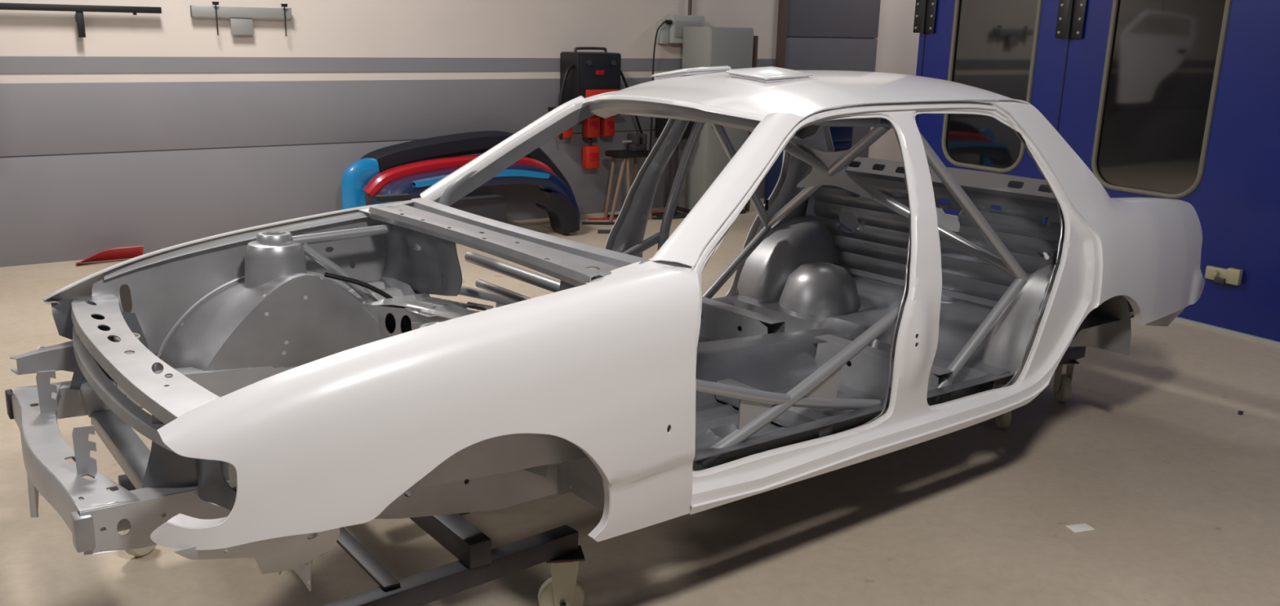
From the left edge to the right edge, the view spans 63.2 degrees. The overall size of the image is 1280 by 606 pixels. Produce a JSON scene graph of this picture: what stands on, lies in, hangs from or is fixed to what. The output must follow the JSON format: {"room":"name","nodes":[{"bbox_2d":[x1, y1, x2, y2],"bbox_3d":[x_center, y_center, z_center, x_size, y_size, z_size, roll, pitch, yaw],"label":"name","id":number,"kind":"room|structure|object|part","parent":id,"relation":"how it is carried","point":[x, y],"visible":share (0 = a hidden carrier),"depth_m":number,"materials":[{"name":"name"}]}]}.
{"room":"auto repair garage","nodes":[
{"label":"auto repair garage","id":0,"kind":"room"},
{"bbox_2d":[0,0,919,161],"bbox_3d":[-2.440,-2.564,7.662,17.000,4.200,0.196,-8,18,-33],"label":"wall","id":1,"kind":"structure","parent":0,"point":[437,28],"depth_m":8.08,"materials":[{"name":"beige paint"}]},
{"bbox_2d":[0,2,161,37],"bbox_3d":[-3.762,-1.839,6.774,1.190,0.206,0.095,-8,18,-33],"label":"bar","id":2,"kind":"object","parent":1,"relation":"attached to","point":[79,9],"visible":1,"depth_m":6.79,"materials":[{"name":"black paint"}]},
{"bbox_3d":[-3.666,-1.828,6.814,0.042,0.170,0.030,-8,18,-33],"label":"stem","id":3,"kind":"part","parent":2,"relation":"part of","materials":[{"name":"black paint"}]},
{"bbox_2d":[190,1,292,35],"bbox_3d":[-2.817,-2.012,7.371,0.682,0.227,0.098,-8,18,-33],"label":"bracket","id":4,"kind":"object","parent":1,"relation":"attached to","point":[241,18],"visible":1,"depth_m":7.36,"materials":[{"name":"grey metal"}]},
{"bbox_3d":[-2.810,-2.055,7.350,0.680,0.072,0.012,-8,18,-33],"label":"plate","id":5,"kind":"part","parent":4,"relation":"part of","materials":[{"name":"grey paint"}]},
{"bbox_3d":[-2.826,-1.969,7.376,0.150,0.130,0.012,-8,18,-33],"label":"stem","id":6,"kind":"part","parent":4,"relation":"part of","materials":[{"name":"grey paint"}]},
{"bbox_2d":[0,129,654,157],"bbox_3d":[-4.088,-0.966,6.858,12.990,0.009,0.005,-8,18,-33],"label":"trim","id":7,"kind":"structure","parent":1,"relation":"attached to","point":[637,130],"depth_m":7.52,"materials":[{"name":"grey"}]},
{"bbox_2d":[0,77,655,156],"bbox_3d":[-4.082,-1.196,6.795,12.990,0.468,0.008,-8,18,-33],"label":"trim","id":8,"kind":"structure","parent":1,"relation":"attached to","point":[61,117],"depth_m":7.62,"materials":[{"name":"grey paint"}]},
{"bbox_2d":[0,130,765,266],"bbox_3d":[-4.096,-0.613,6.951,12.990,0.722,0.008,-8,18,-33],"label":"wall panel","id":9,"kind":"object","parent":1,"relation":"attached to","point":[58,208],"depth_m":7.48,"materials":[{"name":"grey paint"}]},
{"bbox_2d":[0,56,776,73],"bbox_3d":[-4.074,-1.536,6.705,12.990,0.108,0.008,-8,18,-33],"label":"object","id":10,"kind":"structure","parent":1,"relation":"attached to","point":[8,64],"depth_m":7.66,"materials":[{"name":"grey paint"}]},
{"bbox_2d":[547,106,556,111],"bbox_3d":[-0.445,-1.667,8.959,0.620,0.030,0.320,-8,18,-33],"label":"wall shelf","id":11,"kind":"object","parent":1,"relation":"attached to","point":[549,108],"visible":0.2,"depth_m":8.89,"materials":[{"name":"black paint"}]},
{"bbox_3d":[-0.501,-1.647,9.051,0.620,0.050,0.040,-8,18,-33],"label":"rail","id":12,"kind":"object","parent":11,"relation":"attached to","visible":0},
{"bbox_2d":[555,126,573,138],"bbox_3d":[-0.646,-1.539,8.891,0.130,0.258,0.095,-8,18,-33],"label":"power tool","id":13,"kind":"object","parent":12,"relation":"hanging from","point":[568,133],"visible":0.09,"depth_m":8.89,"materials":[{"name":"red plastic"}]},
{"bbox_2d":[582,115,599,137],"bbox_3d":[-0.421,-1.573,9.037,0.130,0.268,0.095,-8,18,-33],"label":"power tool","id":14,"kind":"object","parent":12,"relation":"hanging from","point":[591,126],"visible":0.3,"depth_m":9.01,"materials":[{"name":"red plastic"}]},
{"bbox_2d":[582,137,599,168],"bbox_3d":[-0.427,-1.312,9.106,0.140,0.268,0.095,-8,18,-33],"label":"power tool","id":15,"kind":"object","parent":14,"relation":"hanging from","point":[590,153],"visible":1,"depth_m":9.08,"materials":[{"name":"red plastic"}]},
{"bbox_3d":[-0.403,-1.278,9.077,0.084,0.070,0.006,-8,18,-33],"label":"label plate","id":16,"kind":"part","parent":15,"relation":"part of","materials":[{"name":"red paint"}]},
{"bbox_3d":[-0.397,-1.539,9.007,0.078,0.070,0.006,-8,18,-33],"label":"label plate","id":17,"kind":"part","parent":14,"relation":"part of","materials":[{"name":"red paint"}]},
{"bbox_2d":[600,115,614,136],"bbox_3d":[-0.283,-1.593,9.125,0.110,0.258,0.095,-8,18,-33],"label":"power tool","id":18,"kind":"object","parent":12,"relation":"hanging from","point":[606,125],"visible":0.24,"depth_m":9.10,"materials":[{"name":"red plastic"}]},
{"bbox_3d":[-0.259,-1.560,9.096,0.066,0.066,0.006,-8,18,-33],"label":"label plate","id":19,"kind":"part","parent":18,"relation":"part of","materials":[{"name":"red paint"}]},
{"bbox_2d":[558,46,647,150],"bbox_3d":[-0.318,-1.554,9.041,1.012,1.307,0.320,-8,18,-33],"label":"machine","id":20,"kind":"object","parent":1,"relation":"attached to","point":[586,74],"visible":0.74,"depth_m":8.74,"materials":[{"name":"black paint"}]},
{"bbox_3d":[-0.418,-2.148,8.816,0.324,0.048,0.024,-8,18,-33],"label":"carry handle","id":21,"kind":"part","parent":20,"relation":"part of","materials":[{"name":"paint"}]},
{"bbox_3d":[-0.338,-1.938,8.741,0.390,0.270,0.010,-8,18,-33],"label":"panel","id":22,"kind":"part","parent":20,"relation":"part of","materials":[{"name":"black plastic"}]},
{"bbox_2d":[656,0,704,44],"bbox_3d":[0.387,-3.105,9.239,0.455,3.300,0.134,-8,18,-33],"label":"electrical box","id":23,"kind":"object","parent":1,"relation":"attached to","point":[667,33],"visible":0.63,"depth_m":9.33,"materials":[{"name":"grey plastic"}]},
{"bbox_2d":[649,19,672,151],"bbox_3d":[0.068,-1.687,9.396,0.440,1.694,0.095,-8,18,-33],"label":"power cable","id":24,"kind":"object","parent":23,"relation":"hanging from","point":[667,21],"visible":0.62,"depth_m":9.32,"materials":[{"name":"black paint"}]},
{"bbox_2d":[656,20,669,44],"bbox_3d":[0.204,-2.432,9.338,0.090,0.200,0.080,-8,18,-33],"label":"socket","id":25,"kind":"object","parent":23,"relation":"attached to","point":[663,35],"depth_m":9.31,"materials":[{"name":"grey plastic"}]},
{"bbox_2d":[775,0,788,68],"bbox_3d":[1.377,-2.515,10.141,0.080,3.000,0.054,-8,18,-33],"label":"trim","id":26,"kind":"structure","parent":1,"relation":"attached to","point":[783,4],"depth_m":10.09,"materials":[{"name":"brown"}]},
{"bbox_2d":[784,0,880,157],"bbox_3d":[1.933,-2.552,10.525,1.270,2.900,0.034,-8,18,-33],"label":"door","id":27,"kind":"structure","parent":1,"relation":"in","point":[806,18],"depth_m":10.48,"materials":[{"name":"grey paint"}]},
{"bbox_3d":[1.952,-3.318,10.321,1.270,1.315,0.034,-8,18,-33],"label":"panel","id":28,"kind":"part","parent":27,"relation":"part of","materials":[{"name":"grey paint"}]},
{"bbox_2d":[0,198,1279,605],"bbox_3d":[0.412,0.711,3.993,17.000,0.100,14.000,-8,18,-33],"label":"floor","id":29,"kind":"structure","parent":0,"point":[1150,448],"depth_m":3.61,"materials":[{"name":"concrete"}]},
{"bbox_2d":[75,245,143,264],"bbox_3d":[-3.638,-0.333,7.133,0.421,0.102,0.104,-8,18,-33],"label":"panel","id":30,"kind":"object","parent":29,"relation":"on","point":[126,252],"visible":0.98,"depth_m":7.15,"materials":[{"name":"red paint"}]},
{"bbox_2d":[340,157,379,209],"bbox_3d":[-2.093,-0.805,7.802,0.290,0.552,0.064,-8,18,-33],"label":"bumper cover","id":31,"kind":"object","parent":29,"relation":"on","point":[355,177],"visible":0.7,"depth_m":7.74,"materials":[{"name":"blue paint"}]},
{"bbox_2d":[360,130,576,200],"bbox_3d":[-1.383,-1.046,8.389,1.917,0.648,0.203,-8,18,-33],"label":"bumper cover","id":32,"kind":"object","parent":29,"relation":"on","point":[473,142],"visible":0.57,"depth_m":8.15,"materials":[{"name":"black plastic"}]},
{"bbox_2d":[371,163,580,234],"bbox_3d":[-1.208,-0.767,8.022,1.675,0.566,0.272,-8,18,-33],"label":"bumper cover","id":33,"kind":"object","parent":29,"relation":"on","point":[562,211],"visible":0.75,"depth_m":8.11,"materials":[{"name":"blue paint"}]},
{"bbox_2d":[362,154,556,197],"bbox_3d":[-1.349,-0.996,8.128,1.655,0.308,0.123,-8,18,-33],"label":"bumper cover","id":34,"kind":"object","parent":33,"relation":"on","point":[374,186],"visible":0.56,"depth_m":7.85,"materials":[{"name":"red paint"}]},
{"bbox_2d":[448,193,506,228],"bbox_3d":[-1.548,-0.719,8.470,0.900,0.260,0.250,-8,18,-33],"label":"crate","id":35,"kind":"object","parent":29,"relation":"on","point":[491,206],"visible":0.26,"depth_m":8.51,"materials":[{"name":"grey paint"}]},
{"bbox_2d":[118,346,1085,605],"bbox_3d":[0.294,0.414,3.954,3.974,0.488,1.240,-10,19,-36],"label":"body dolly","id":36,"kind":"object","parent":29,"relation":"on","point":[477,564],"visible":0.23,"depth_m":2.82,"materials":[{"name":"paint"}]},
{"bbox_3d":[-0.517,0.509,2.946,0.050,0.185,0.050,-8,17,-37],"label":"upright post","id":37,"kind":"part","parent":36,"relation":"part of","materials":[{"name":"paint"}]},
{"bbox_3d":[-0.217,0.714,2.955,0.110,0.008,0.085,-1,13,-12],"label":"caster plate","id":38,"kind":"part","parent":36,"relation":"part of","materials":[{"name":"paint"}]},
{"bbox_2d":[4,65,1204,591],"bbox_3d":[0.267,-0.235,3.762,4.440,1.217,1.695,-10,19,-36],"label":"shell","id":39,"kind":"object","parent":36,"relation":"on","point":[298,377],"visible":1,"depth_m":3.25,"materials":[{"name":"white paint"}]},
{"bbox_3d":[-1.487,0.437,2.557,0.047,0.193,0.105,-2,15,-11],"label":"tow eye plate","id":40,"kind":"part","parent":39,"relation":"part of","materials":[{"name":"silver metal"}]},
{"bbox_3d":[-1.604,0.112,3.109,0.037,0.223,0.338,-8,18,-31],"label":"headlight panel","id":41,"kind":"part","parent":39,"relation":"part of","materials":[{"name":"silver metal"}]},
{"bbox_3d":[-1.507,0.274,3.030,0.215,0.090,0.003,-8,17,-37],"label":"nose panel","id":42,"kind":"part","parent":39,"relation":"part of","materials":[{"name":"grey metal"}]},
{"bbox_3d":[-1.540,0.128,3.015,0.090,0.207,0.237,7,16,19],"label":"nose post","id":43,"kind":"part","parent":39,"relation":"part of","materials":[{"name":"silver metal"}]},
{"bbox_3d":[-1.320,0.196,2.618,0.100,0.052,1.205,-8,17,-37],"label":"grille rail","id":44,"kind":"part","parent":39,"relation":"part of","materials":[{"name":"silver metal"}]},
{"bbox_3d":[-1.275,0.117,2.633,0.170,0.015,1.420,-8,17,-37],"label":"slam panel","id":45,"kind":"part","parent":39,"relation":"part of","materials":[{"name":"silver metal"}]},
{"bbox_3d":[-0.650,0.426,2.619,1.365,0.157,0.070,-8,17,-37],"label":"chassis rail","id":46,"kind":"part","parent":39,"relation":"part of","materials":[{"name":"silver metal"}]},
{"bbox_3d":[-1.203,0.245,3.314,1.365,0.157,0.070,-8,17,-37],"label":"chassis rail","id":47,"kind":"part","parent":39,"relation":"part of","materials":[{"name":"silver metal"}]},
{"bbox_3d":[-0.986,0.309,2.322,0.235,0.205,0.088,0,15,-4],"label":"nose post","id":48,"kind":"part","parent":39,"relation":"part of","materials":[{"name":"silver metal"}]},
{"bbox_3d":[-0.912,0.341,2.239,0.038,0.221,0.339,-12,20,-42],"label":"headlight panel","id":49,"kind":"part","parent":39,"relation":"part of","materials":[{"name":"silver metal"}]},
{"bbox_3d":[-0.628,0.439,2.592,1.365,0.165,0.005,-8,17,-37],"label":"chassis rail","id":50,"kind":"part","parent":39,"relation":"part of","materials":[{"name":"grey metal"}]},
{"bbox_2d":[346,281,446,309],"bbox_3d":[-0.856,-0.014,3.562,0.240,0.033,0.413,-8,17,-37],"label":"shelf","id":51,"kind":"object","parent":39,"relation":"attached to","point":[416,297],"depth_m":3.53,"materials":[{"name":"silver metal"}]},
{"bbox_3d":[-0.828,0.128,3.685,0.033,0.420,0.425,-8,17,-37],"label":"wheelhouse panel","id":52,"kind":"part","parent":39,"relation":"part of","materials":[{"name":"silver metal"}]},
{"bbox_3d":[-0.580,0.034,3.398,0.252,0.019,0.480,-8,17,-37],"label":"tunnel bridge panel","id":53,"kind":"part","parent":39,"relation":"part of","materials":[{"name":"silver metal"}]},
{"bbox_3d":[-0.552,0.498,2.694,0.805,0.190,0.004,-8,17,-37],"label":"wheelhouse panel","id":54,"kind":"part","parent":39,"relation":"part of","materials":[{"name":"grey metal"}]},
{"bbox_3d":[-0.474,0.024,4.157,0.230,0.140,0.006,-8,17,-37],"label":"gusset plate","id":55,"kind":"part","parent":39,"relation":"part of","materials":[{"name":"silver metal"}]},
{"bbox_3d":[-0.457,-0.207,3.198,0.213,0.069,1.360,-8,17,-37],"label":"cowl panel","id":56,"kind":"part","parent":39,"relation":"part of","materials":[{"name":"silver metal"}]},
{"bbox_3d":[-0.179,0.341,2.868,0.033,0.420,0.425,-8,17,-37],"label":"wheelhouse panel","id":57,"kind":"part","parent":39,"relation":"part of","materials":[{"name":"silver metal"}]},
{"bbox_3d":[0.403,-0.427,4.714,3.054,1.097,0.329,-8,17,-37],"label":"panel","id":58,"kind":"part","parent":39,"relation":"part of","materials":[{"name":"white paint"}]},
{"bbox_3d":[0.125,-0.642,3.547,0.301,0.091,1.081,-8,17,-37],"label":"header rail","id":59,"kind":"part","parent":39,"relation":"part of","materials":[{"name":"silver metal"}]},
{"bbox_3d":[0.129,-0.377,4.434,2.130,1.044,0.276,-8,17,-37],"label":"panel","id":60,"kind":"part","parent":39,"relation":"part of","materials":[{"name":"silver metal"}]},
{"bbox_3d":[-0.143,0.108,4.444,1.600,0.097,0.086,-8,17,-37],"label":"sill","id":61,"kind":"part","parent":39,"relation":"part of","materials":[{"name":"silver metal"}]},
{"bbox_3d":[0.379,0.304,3.083,0.230,0.140,0.006,-8,17,-37],"label":"gusset plate","id":62,"kind":"part","parent":39,"relation":"part of","materials":[{"name":"grey metal"}]},
{"bbox_3d":[0.603,-0.466,4.950,0.018,0.050,0.004,-8,17,-37],"label":"striker plate","id":63,"kind":"part","parent":39,"relation":"part of","materials":[{"name":"black metal"}]},
{"bbox_3d":[0.445,0.354,3.514,0.070,0.070,0.500,-8,17,-37],"label":"seat mount","id":64,"kind":"part","parent":39,"relation":"part of","materials":[{"name":"silver metal"}]},
{"bbox_2d":[736,215,853,299],"bbox_3d":[0.852,-0.213,5.070,0.803,0.402,0.242,-8,17,-37],"label":"tub","id":65,"kind":"object","parent":39,"relation":"in","point":[778,248],"depth_m":4.91,"materials":[{"name":"silver metal"}]},
{"bbox_3d":[0.576,-0.793,3.866,1.441,0.149,1.097,-8,17,-37],"label":"roof panel","id":66,"kind":"part","parent":39,"relation":"part of","materials":[{"name":"white paint"}]},
{"bbox_3d":[0.550,0.260,3.208,0.200,0.130,0.006,-8,17,-37],"label":"gusset plate","id":67,"kind":"part","parent":39,"relation":"part of","materials":[{"name":"silver metal"}]},
{"bbox_3d":[0.740,-0.526,4.066,0.082,0.194,0.400,-8,17,-37],"label":"gusset plate","id":68,"kind":"part","parent":39,"relation":"part of","materials":[{"name":"silver metal"}]},
{"bbox_3d":[0.712,0.389,3.368,1.600,0.097,0.086,-8,17,-37],"label":"sill","id":69,"kind":"part","parent":39,"relation":"part of","materials":[{"name":"silver metal"}]},
{"bbox_3d":[0.891,-0.127,3.475,2.130,1.044,0.276,-8,17,-37],"label":"panel","id":70,"kind":"part","parent":39,"relation":"part of","materials":[{"name":"silver metal"}]},
{"bbox_3d":[1.235,-0.154,3.667,3.054,1.097,0.329,-8,17,-37],"label":"panel","id":71,"kind":"part","parent":39,"relation":"part of","materials":[{"name":"white paint"}]},
{"bbox_2d":[848,160,1052,192],"bbox_3d":[1.301,-0.542,4.508,0.150,0.108,1.260,-8,17,-37],"label":"shelf","id":72,"kind":"object","parent":39,"relation":"attached to","point":[1014,181],"depth_m":4.41,"materials":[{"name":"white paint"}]},
{"bbox_3d":[1.944,-0.360,5.066,0.023,0.400,1.440,-8,17,-37],"label":"panel","id":73,"kind":"part","parent":39,"relation":"part of","materials":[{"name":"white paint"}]},
{"bbox_3d":[1.517,-0.166,3.800,0.018,0.050,0.004,-8,17,-37],"label":"striker plate","id":74,"kind":"part","parent":39,"relation":"part of","materials":[{"name":"grey metal"}]},
{"bbox_2d":[982,263,1131,385],"bbox_3d":[1.631,0.042,4.089,0.803,0.402,0.242,-8,17,-37],"label":"tub","id":75,"kind":"object","parent":39,"relation":"in","point":[1009,344],"depth_m":3.88,"materials":[{"name":"silver metal"}]},
{"bbox_3d":[1.977,0.263,4.830,0.085,0.008,0.110,2,13,0],"label":"caster plate","id":76,"kind":"part","parent":36,"relation":"part of","materials":[{"name":"paint"}]},
{"bbox_2d":[597,229,611,233],"bbox_3d":[-0.178,-0.586,8.552,0.340,0.024,0.050,0,15,-5],"label":"steel offcut","id":77,"kind":"object","parent":29,"relation":"on","point":[599,231],"visible":0.44,"depth_m":8.52,"materials":[{"name":"grey metal"}]},
{"bbox_2d":[587,210,664,219],"bbox_3d":[-0.078,-0.791,9.335,0.904,0.018,0.162,-10,18,-35],"label":"cable","id":78,"kind":"object","parent":29,"relation":"on","point":[598,218],"visible":0.29,"depth_m":9.12,"materials":[{"name":"red paint"}]},
{"bbox_2d":[604,149,652,222],"bbox_3d":[-0.139,-1.026,9.101,0.456,0.602,0.274,-8,18,-33],"label":"stool","id":79,"kind":"object","parent":29,"relation":"on","point":[624,154],"visible":0.7,"depth_m":8.98,"materials":[{"name":"black wood"}]},
{"bbox_3d":[-0.263,-1.019,9.143,0.105,0.554,0.033,1,15,0],"label":"leg","id":80,"kind":"part","parent":79,"relation":"part of","materials":[{"name":"brown wood"}]},
{"bbox_3d":[-0.195,-0.967,8.956,0.034,0.560,0.197,15,20,40],"label":"leg","id":81,"kind":"part","parent":79,"relation":"part of","materials":[{"name":"brown wood"}]},
{"bbox_3d":[-0.099,-0.981,9.017,0.075,0.552,0.034,15,20,40],"label":"leg","id":82,"kind":"part","parent":79,"relation":"part of","materials":[{"name":"brown wood"}]},
{"bbox_2d":[622,133,648,151],"bbox_3d":[-0.041,-1.401,9.063,0.260,0.145,0.140,-8,18,-33],"label":"vise","id":83,"kind":"object","parent":79,"relation":"on","point":[637,141],"visible":1,"depth_m":9.03,"materials":[{"name":"paint"}]},
{"bbox_3d":[-0.038,-1.052,9.288,0.034,0.553,0.090,4,15,11],"label":"leg","id":84,"kind":"part","parent":79,"relation":"part of","materials":[{"name":"brown wood"}]},
{"bbox_3d":[0.072,-1.006,9.128,0.090,0.553,0.034,4,15,11],"label":"leg","id":85,"kind":"part","parent":79,"relation":"part of","materials":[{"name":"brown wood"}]},
{"bbox_2d":[582,213,675,224],"bbox_3d":[-0.109,-0.750,9.169,0.970,0.024,0.373,-8,18,-33],"label":"cable","id":86,"kind":"object","parent":29,"relation":"on","point":[653,214],"visible":0.34,"depth_m":8.89,"materials":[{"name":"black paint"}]},
{"bbox_2d":[654,117,694,218],"bbox_3d":[0.299,-1.229,9.245,0.280,0.930,0.240,-8,18,-33],"label":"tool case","id":87,"kind":"object","parent":29,"relation":"on","point":[660,122],"visible":0.21,"depth_m":9.20,"materials":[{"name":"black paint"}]},
{"bbox_3d":[0.296,-1.118,9.275,0.060,0.700,0.060,-8,18,-33],"label":"post","id":88,"kind":"part","parent":87,"relation":"part of","materials":[{"name":"metal"}]},
{"bbox_2d":[676,26,753,213],"bbox_3d":[0.681,-1.642,9.413,0.500,1.658,0.443,-8,18,-33],"label":"metal cabinet","id":89,"kind":"object","parent":29,"relation":"on","point":[703,46],"visible":0.52,"depth_m":9.20,"materials":[{"name":"metal"}]},
{"bbox_3d":[0.789,-1.608,9.254,0.465,1.600,0.014,-8,18,-33],"label":"door","id":90,"kind":"part","parent":89,"relation":"part of","materials":[{"name":"grey metal"}]},
{"bbox_2d":[745,35,758,211],"bbox_3d":[0.956,-1.643,9.554,0.030,1.580,0.250,-8,18,-33],"label":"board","id":91,"kind":"object","parent":29,"relation":"on","point":[755,37],"visible":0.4,"depth_m":9.30,"materials":[{"name":"brown"}]},
{"bbox_2d":[764,126,853,204],"bbox_3d":[1.523,-1.254,9.349,0.620,0.978,0.481,-8,18,-33],"label":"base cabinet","id":92,"kind":"object","parent":29,"relation":"on","point":[842,136],"visible":0.05,"depth_m":9.23,"materials":[{"name":"blue metal"}]},
{"bbox_3d":[1.650,-1.504,9.095,0.560,0.190,0.020,-8,18,-33],"label":"drawer","id":93,"kind":"part","parent":92,"relation":"part of","materials":[{"name":"blue paint"}]},
{"bbox_3d":[1.645,-1.301,9.150,0.560,0.190,0.020,-8,18,-33],"label":"drawer","id":94,"kind":"part","parent":92,"relation":"part of","materials":[{"name":"blue paint"}]},
{"bbox_2d":[1065,523,1095,533],"bbox_3d":[1.532,0.783,3.617,0.085,0.004,0.050,-3,16,-16],"label":"paper scrap","id":95,"kind":"object","parent":29,"relation":"on","point":[1081,527],"visible":1,"depth_m":3.61,"materials":[{"name":"white paper"}]},
{"bbox_2d":[913,0,1279,342],"bbox_3d":[4.177,-1.132,4.637,0.089,3.300,7.722,-8,18,-33],"label":"door","id":96,"kind":"structure","parent":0,"point":[1236,201],"depth_m":6.01,"materials":[{"name":"blue paint"}]},
{"bbox_3d":[2.059,-2.115,7.661,0.014,0.240,0.085,-8,18,-33],"label":"hinge plate","id":97,"kind":"part","parent":96,"relation":"part of","materials":[{"name":"black paint"}]},
{"bbox_2d":[916,32,925,125],"bbox_3d":[2.099,-1.996,7.647,0.005,3.280,0.008,-8,18,-33],"label":"trim","id":98,"kind":"structure","parent":96,"relation":"attached to","point":[925,33],"depth_m":7.70,"materials":[{"name":"black paint"}]},
{"bbox_3d":[2.120,-2.090,7.573,0.014,0.240,0.085,-8,18,-33],"label":"hinge plate","id":99,"kind":"part","parent":96,"relation":"part of","materials":[{"name":"black paint"}]},
{"bbox_2d":[941,0,1042,173],"bbox_3d":[2.435,-1.744,7.189,0.036,1.655,0.724,-8,18,-33],"label":"window","id":100,"kind":"structure","parent":96,"relation":"in","point":[994,42],"depth_m":7.24,"materials":[{"name":"clear glass"}]},
{"bbox_2d":[1044,39,1069,223],"bbox_3d":[2.761,-1.723,6.684,0.005,3.280,0.008,-8,18,-33],"label":"trim","id":101,"kind":"structure","parent":96,"relation":"attached to","point":[1068,39],"depth_m":6.77,"materials":[{"name":"black paint"}]},
{"bbox_3d":[2.726,-1.830,6.692,0.014,0.240,0.085,-8,18,-33],"label":"hinge plate","id":102,"kind":"part","parent":96,"relation":"part of","materials":[{"name":"black paint"}]},
{"bbox_3d":[2.787,-1.805,6.604,0.014,0.240,0.085,-8,18,-33],"label":"hinge plate","id":103,"kind":"part","parent":96,"relation":"part of","materials":[{"name":"black paint"}]},
{"bbox_2d":[1091,0,1231,199],"bbox_3d":[3.112,-1.465,6.204,0.036,1.655,0.732,-8,18,-33],"label":"window","id":104,"kind":"structure","parent":96,"relation":"in","point":[1163,58],"depth_m":6.26,"materials":[{"name":"clear glass"}]},
{"bbox_2d":[1204,265,1243,285],"bbox_3d":[3.376,-0.163,6.025,0.058,0.095,0.198,-8,18,-33],"label":"power outlet","id":105,"kind":"object","parent":96,"relation":"in","point":[1233,276],"depth_m":6.01,"materials":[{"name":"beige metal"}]},
{"bbox_3d":[3.342,-0.175,6.040,0.020,0.032,0.031,-8,18,-33],"label":"knob","id":106,"kind":"part","parent":105,"relation":"part of","materials":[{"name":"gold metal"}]},
{"bbox_3d":[3.362,-0.131,6.029,0.020,0.030,0.060,-8,18,-33],"label":"latch lever","id":107,"kind":"part","parent":105,"relation":"part of","materials":[{"name":"paint"}]},
{"bbox_2d":[1173,316,1279,346],"bbox_3d":[4.137,0.459,5.031,0.024,0.022,7.675,-8,18,-33],"label":"baseboard","id":108,"kind":"structure","parent":96,"relation":"attached to","point":[1242,335],"depth_m":6.05,"materials":[{"name":"grey plastic"}]}
]}

